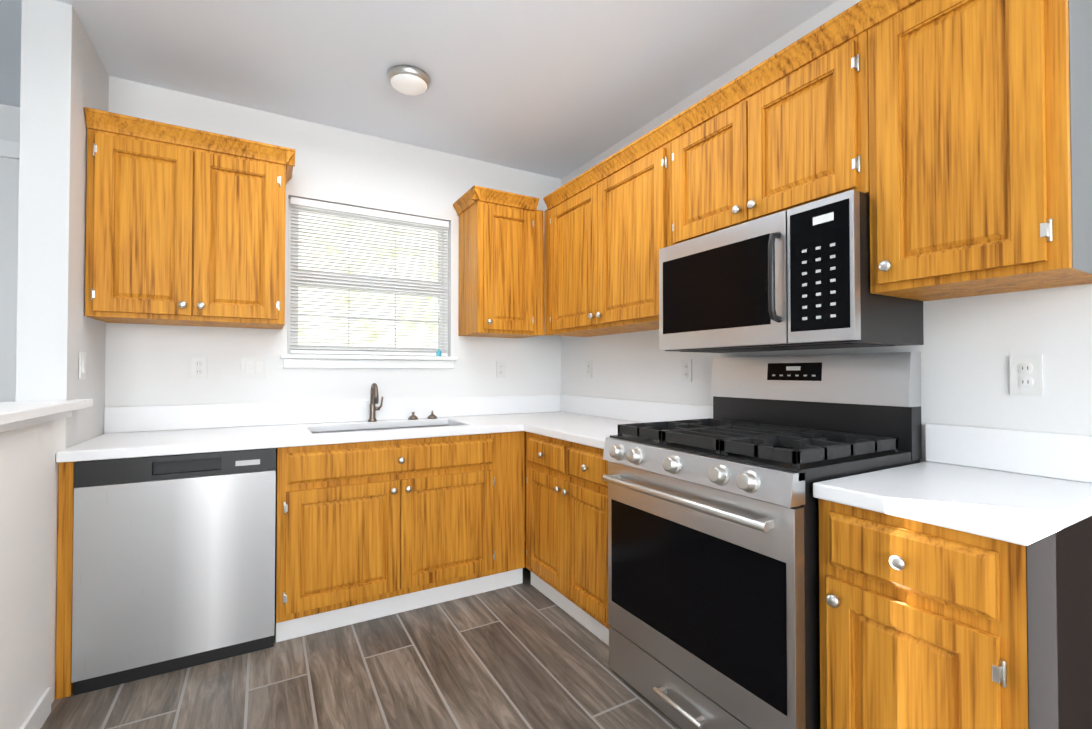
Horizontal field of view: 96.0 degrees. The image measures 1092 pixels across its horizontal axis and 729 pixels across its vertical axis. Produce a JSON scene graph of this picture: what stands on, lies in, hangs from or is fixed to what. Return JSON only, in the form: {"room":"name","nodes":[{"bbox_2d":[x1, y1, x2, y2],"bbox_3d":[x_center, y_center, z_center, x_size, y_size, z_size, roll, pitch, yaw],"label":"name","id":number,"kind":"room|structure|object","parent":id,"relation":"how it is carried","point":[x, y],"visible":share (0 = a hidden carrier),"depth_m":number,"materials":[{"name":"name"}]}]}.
{"room":"kitchen","nodes":[
{"label":"kitchen","id":0,"kind":"room"},
{"bbox_2d":[0,104,19,401],"bbox_3d":[-4.157,-0.084,1.990,3.625,2.645,0.140,0,-1,-30],"label":"wall","id":1,"kind":"structure","parent":0,"point":[9,167],"depth_m":2.64,"materials":[{"name":"paint"}]},
{"bbox_2d":[0,139,19,158],"bbox_3d":[-3.253,0.020,2.414,1.535,2.450,0.018,0,-1,-30],"label":"door frame","id":2,"kind":"structure","parent":1,"relation":"attached to","point":[9,149],"depth_m":2.64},
{"bbox_2d":[0,418,65,728],"bbox_3d":[-0.304,0.665,-0.946,0.140,1.065,6.468,0,-1,-30],"label":"wall","id":3,"kind":"structure","parent":0,"point":[29,468],"depth_m":1.60,"materials":[{"name":"paint"}]},
{"bbox_2d":[19,687,50,728],"bbox_3d":[-0.200,1.153,-0.978,0.013,0.090,6.280,0,-1,-30],"label":"baseboard","id":4,"kind":"structure","parent":3,"relation":"attached to","point":[38,715],"depth_m":1.64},
{"bbox_2d":[0,399,92,432],"bbox_3d":[-0.320,0.132,-0.889,0.233,0.064,6.550,0,-1,-30],"label":"trim","id":5,"kind":"structure","parent":3,"relation":"on","point":[18,415],"depth_m":1.59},
{"bbox_2d":[16,0,108,448],"bbox_3d":[-2.203,-0.078,2.369,0.140,2.645,1.150,0,-1,-30],"label":"wall column","id":6,"kind":"structure","parent":0,"point":[64,78],"depth_m":1.90,"materials":[{"name":"paint"}]},
{"bbox_2d":[79,352,85,378],"bbox_3d":[-1.934,0.005,2.055,0.012,0.114,0.070,0,-1,-30],"label":"light switch","id":7,"kind":"object","parent":6,"relation":"attached to","point":[82,365],"visible":1,"depth_m":2.04,"materials":[{"name":"white plastic"}]},
{"bbox_2d":[104,76,560,541],"bbox_3d":[-1.038,-0.069,3.067,2.855,2.645,0.140,0,-1,-30],"label":"wall","id":8,"kind":"structure","parent":0,"point":[147,364],"depth_m":2.86,"materials":[{"name":"paint"}]},
{"bbox_2d":[84,107,294,328],"bbox_3d":[-1.678,-0.635,2.400,0.786,0.870,0.388,0,-1,-30],"label":"upper cabinet","id":9,"kind":"object","parent":8,"relation":"attached to","point":[185,226],"visible":1,"depth_m":2.23,"materials":[{"name":"brown wood"}]},
{"bbox_2d":[190,357,206,378],"bbox_3d":[-1.796,0.017,2.543,0.070,0.114,0.008,0,-1,-30],"label":"electrical outlet","id":10,"kind":"object","parent":8,"relation":"attached to","point":[198,370],"visible":1,"depth_m":2.54,"materials":[{"name":"white plastic"}]},
{"bbox_2d":[241,357,265,377],"bbox_3d":[-1.583,0.018,2.663,0.116,0.114,0.012,0,-1,-30],"label":"light switch","id":11,"kind":"object","parent":8,"relation":"attached to","point":[253,367],"visible":1,"depth_m":2.66,"materials":[{"name":"white plastic"}]},
{"bbox_2d":[104,395,559,432],"bbox_3d":[-0.997,0.275,2.990,2.571,0.124,0.022,0,-1,-30],"label":"backsplash","id":12,"kind":"structure","parent":8,"relation":"attached to","point":[199,416],"depth_m":2.77,"materials":[{"name":"white stone"}]},
{"bbox_2d":[280,198,457,367],"bbox_3d":[-1.056,-0.463,3.027,1.020,0.973,0.150,0,-1,-30],"label":"window","id":13,"kind":"structure","parent":8,"relation":"in","point":[289,336],"depth_m":2.98,"materials":[{"name":"white plastic"}]},
{"bbox_2d":[290,197,448,355],"bbox_3d":[-1.051,-0.503,3.019,0.926,0.886,0.036,0,-1,-30],"label":"window blinds","id":14,"kind":"object","parent":13,"relation":"attached to","point":[319,206],"visible":0.92,"depth_m":2.99,"materials":[{"name":"white plastic"}]},
{"bbox_2d":[436,348,440,355],"bbox_3d":[-0.699,-0.081,3.204,0.034,0.059,0.034,0,-1,-30],"label":"soap bottle","id":15,"kind":"object","parent":13,"relation":"on","point":[438,352],"visible":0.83,"depth_m":3.19,"materials":[{"name":"blue plastic"}]},
{"bbox_2d":[453,185,542,337],"bbox_3d":[-0.302,-0.624,3.191,0.497,0.870,0.388,0,-1,-30],"label":"upper cabinet","id":16,"kind":"object","parent":8,"relation":"attached to","point":[500,287],"visible":1,"depth_m":3.06,"materials":[{"name":"brown wood"}]},
{"bbox_2d":[496,361,505,377],"bbox_3d":[-0.309,0.034,3.397,0.070,0.114,0.008,0,-1,-30],"label":"electrical outlet","id":17,"kind":"object","parent":8,"relation":"attached to","point":[500,369],"visible":1,"depth_m":3.39,"materials":[{"name":"white plastic"}]},
{"bbox_2d":[41,542,680,728],"bbox_3d":[-0.986,1.252,-0.682,6.480,0.100,7.900,0,-1,-30],"label":"floor","id":18,"kind":"structure","parent":0,"point":[525,654],"depth_m":1.91,"materials":[{"name":"brown wood"}]},
{"bbox_2d":[55,462,74,698],"bbox_3d":[-1.944,0.804,2.095,0.043,0.873,0.617,0,-1,-30],"label":"cabinet filler","id":19,"kind":"object","parent":18,"relation":"on","point":[64,684],"visible":0.38,"depth_m":1.83,"materials":[{"name":"brown wood"}]},
{"bbox_2d":[71,448,275,695],"bbox_3d":[-1.625,0.807,2.254,0.660,0.871,0.602,0,-1,-30],"label":"dishwasher","id":20,"kind":"object","parent":18,"relation":"on","point":[173,562],"visible":0.9,"depth_m":1.98,"materials":[{"name":"silver metal"}]},
{"bbox_2d":[275,431,524,641],"bbox_3d":[-0.795,0.813,2.726,1.237,0.873,0.668,0,-1,-30],"label":"base cabinet","id":21,"kind":"object","parent":18,"relation":"on","point":[367,531],"visible":0.96,"depth_m":2.41,"materials":[{"name":"brown wood"}]},
{"bbox_2d":[56,411,591,462],"bbox_3d":[-0.842,0.354,2.720,2.571,0.040,0.643,0,-1,-30],"label":"countertop","id":22,"kind":"structure","parent":21,"relation":"on","point":[119,445],"depth_m":2.32,"materials":[{"name":"white stone"}]},
{"bbox_2d":[368,383,382,421],"bbox_3d":[-0.987,0.221,2.873,0.090,0.228,0.144,0,-1,-30],"label":"faucet","id":23,"kind":"object","parent":22,"relation":"on","point":[374,397],"visible":1,"depth_m":2.89,"materials":[{"name":"silver metal"}]},
{"bbox_2d":[312,425,450,433],"bbox_3d":[-0.861,0.473,2.705,0.850,0.194,0.450,0,-1,-30],"label":"undermount sink","id":24,"kind":"object","parent":22,"relation":"in","point":[379,429],"visible":0.04,"depth_m":2.87,"materials":[{"name":"silver metal"}]},
{"bbox_2d":[408,412,417,419],"bbox_3d":[-0.817,0.314,3.022,0.060,0.046,0.062,0,-1,-30],"label":"accessory","id":25,"kind":"object","parent":22,"relation":"on","point":[412,417],"visible":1,"depth_m":3.00,"materials":[{"name":"silver metal"}]},
{"bbox_2d":[427,410,436,418],"bbox_3d":[-0.713,0.312,3.081,0.060,0.052,0.062,0,-1,-30],"label":"accessory","id":26,"kind":"object","parent":22,"relation":"on","point":[432,416],"visible":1,"depth_m":3.06,"materials":[{"name":"silver metal"}]},
{"bbox_2d":[526,432,609,645],"bbox_3d":[0.345,0.810,2.556,0.668,0.873,0.864,0,-1,-30],"label":"base cabinet","id":27,"kind":"object","parent":18,"relation":"on","point":[566,525],"visible":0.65,"depth_m":2.36,"materials":[{"name":"brown wood"}]},
{"bbox_2d":[520,416,641,448],"bbox_3d":[0.360,0.352,2.555,0.648,0.040,0.841,0,-1,-30],"label":"countertop","id":28,"kind":"structure","parent":27,"relation":"on","point":[593,432],"depth_m":2.59,"materials":[{"name":"white stone"}]},
{"bbox_2d":[602,352,921,728],"bbox_3d":[0.720,0.599,1.793,0.745,1.275,0.815,0,-1,-30],"label":"gas range","id":29,"kind":"object","parent":18,"relation":"on","point":[713,579],"visible":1,"depth_m":1.60,"materials":[{"name":"silver metal"}]},
{"bbox_2d":[819,499,1091,728],"bbox_3d":[1.081,0.792,1.275,0.668,0.873,0.416,0,-1,-30],"label":"base cabinet","id":30,"kind":"object","parent":18,"relation":"on","point":[926,626],"visible":0.92,"depth_m":1.09,"materials":[{"name":"brown wood"}]},
{"bbox_2d":[813,461,1091,545],"bbox_3d":[1.093,0.334,1.286,0.643,0.040,0.426,0,-1,-30],"label":"countertop","id":31,"kind":"structure","parent":30,"relation":"on","point":[1020,509],"depth_m":1.17,"materials":[{"name":"white stone"}]},
{"bbox_2d":[0,0,837,178],"bbox_3d":[-0.986,-1.493,-0.643,6.480,0.100,7.900,0,-1,-30],"label":"ceiling","id":32,"kind":"structure","parent":0,"point":[559,89],"depth_m":2.25,"materials":[{"name":"paint"}]},
{"bbox_2d":[388,65,429,94],"bbox_3d":[-0.667,-1.370,2.393,0.200,0.059,0.200,0,-1,-30],"label":"flush-mount ceiling light","id":33,"kind":"object","parent":32,"relation":"attached to","point":[408,80],"visible":1,"depth_m":2.34,"materials":[{"name":"white glass"}]},
{"bbox_2d":[561,0,1091,462],"bbox_3d":[1.952,-0.103,0.587,0.140,2.645,7.140,0,-1,-30],"label":"wall","id":34,"kind":"structure","parent":0,"point":[970,346],"depth_m":1.57,"materials":[{"name":"paint"}]},
{"bbox_2d":[586,361,591,377],"bbox_3d":[0.290,0.033,3.327,0.008,0.114,0.070,0,-1,-30],"label":"electrical outlet","id":35,"kind":"object","parent":34,"relation":"attached to","point":[588,369],"visible":1,"depth_m":3.32,"materials":[{"name":"white plastic"}]},
{"bbox_2d":[544,141,671,336],"bbox_3d":[0.398,-0.600,2.765,0.388,0.810,1.145,0,-1,-30],"label":"upper cabinet","id":36,"kind":"object","parent":34,"relation":"attached to","point":[606,239],"visible":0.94,"depth_m":2.57,"materials":[{"name":"brown wood"}]},
{"bbox_2d":[560,395,712,422],"bbox_3d":[0.484,0.275,2.973,0.018,0.124,1.441,0,-1,-30],"label":"backsplash","id":37,"kind":"structure","parent":34,"relation":"attached to","point":[622,409],"depth_m":2.90,"materials":[{"name":"white stone"}]},
{"bbox_2d":[681,360,691,381],"bbox_3d":[0.731,0.032,2.559,0.008,0.114,0.070,0,-1,-30],"label":"electrical outlet","id":38,"kind":"object","parent":34,"relation":"attached to","point":[686,370],"visible":1,"depth_m":2.55,"materials":[{"name":"white plastic"}]},
{"bbox_2d":[543,0,919,209],"bbox_3d":[0.737,-1.037,2.190,0.379,0.072,2.376,0,-1,-30],"label":"crown molding","id":39,"kind":"structure","parent":34,"relation":"attached to","point":[856,19],"depth_m":1.82,"materials":[{"name":"brown wood"}]},
{"bbox_2d":[671,30,868,244],"bbox_3d":[0.890,-0.766,1.912,0.388,0.503,0.825,0,-1,-30],"label":"upper cabinet","id":40,"kind":"object","parent":34,"relation":"attached to","point":[798,137],"visible":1,"depth_m":1.72,"materials":[{"name":"brown wood"}]},
{"bbox_2d":[659,189,923,352],"bbox_3d":[0.857,-0.283,1.885,0.464,0.449,0.819,0,-1,-30],"label":"microwave","id":41,"kind":"object","parent":40,"relation":"attached to","point":[797,278],"visible":1,"depth_m":1.63,"materials":[{"name":"silver metal"}]},
{"bbox_2d":[868,0,1091,300],"bbox_3d":[1.201,-0.620,1.367,0.388,0.810,0.422,0,-1,-30],"label":"upper cabinet","id":42,"kind":"object","parent":34,"relation":"attached to","point":[980,147],"visible":1,"depth_m":1.25,"materials":[{"name":"brown wood"}]},
{"bbox_2d":[925,423,1091,482],"bbox_3d":[1.364,0.253,1.442,0.018,0.124,0.426,0,-1,-30],"label":"backsplash","id":43,"kind":"structure","parent":34,"relation":"attached to","point":[1057,455],"depth_m":1.43,"materials":[{"name":"white stone"}]},
{"bbox_2d":[1009,355,1042,395],"bbox_3d":[1.386,0.031,1.419,0.008,0.114,0.070,0,-1,-30],"label":"electrical outlet","id":44,"kind":"object","parent":34,"relation":"attached to","point":[1026,374],"visible":1,"depth_m":1.42,"materials":[{"name":"white plastic"}]},
{"label":"outside","id":45,"kind":"structure","parent":0,"visible":0},
{"bbox_2d":[298,212,437,347],"bbox_3d":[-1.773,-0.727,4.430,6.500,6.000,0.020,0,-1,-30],"label":"window glass","id":46,"kind":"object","parent":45,"point":[325,337],"depth_m":4.49,"materials":[{"name":"clear glass"}]}
]}

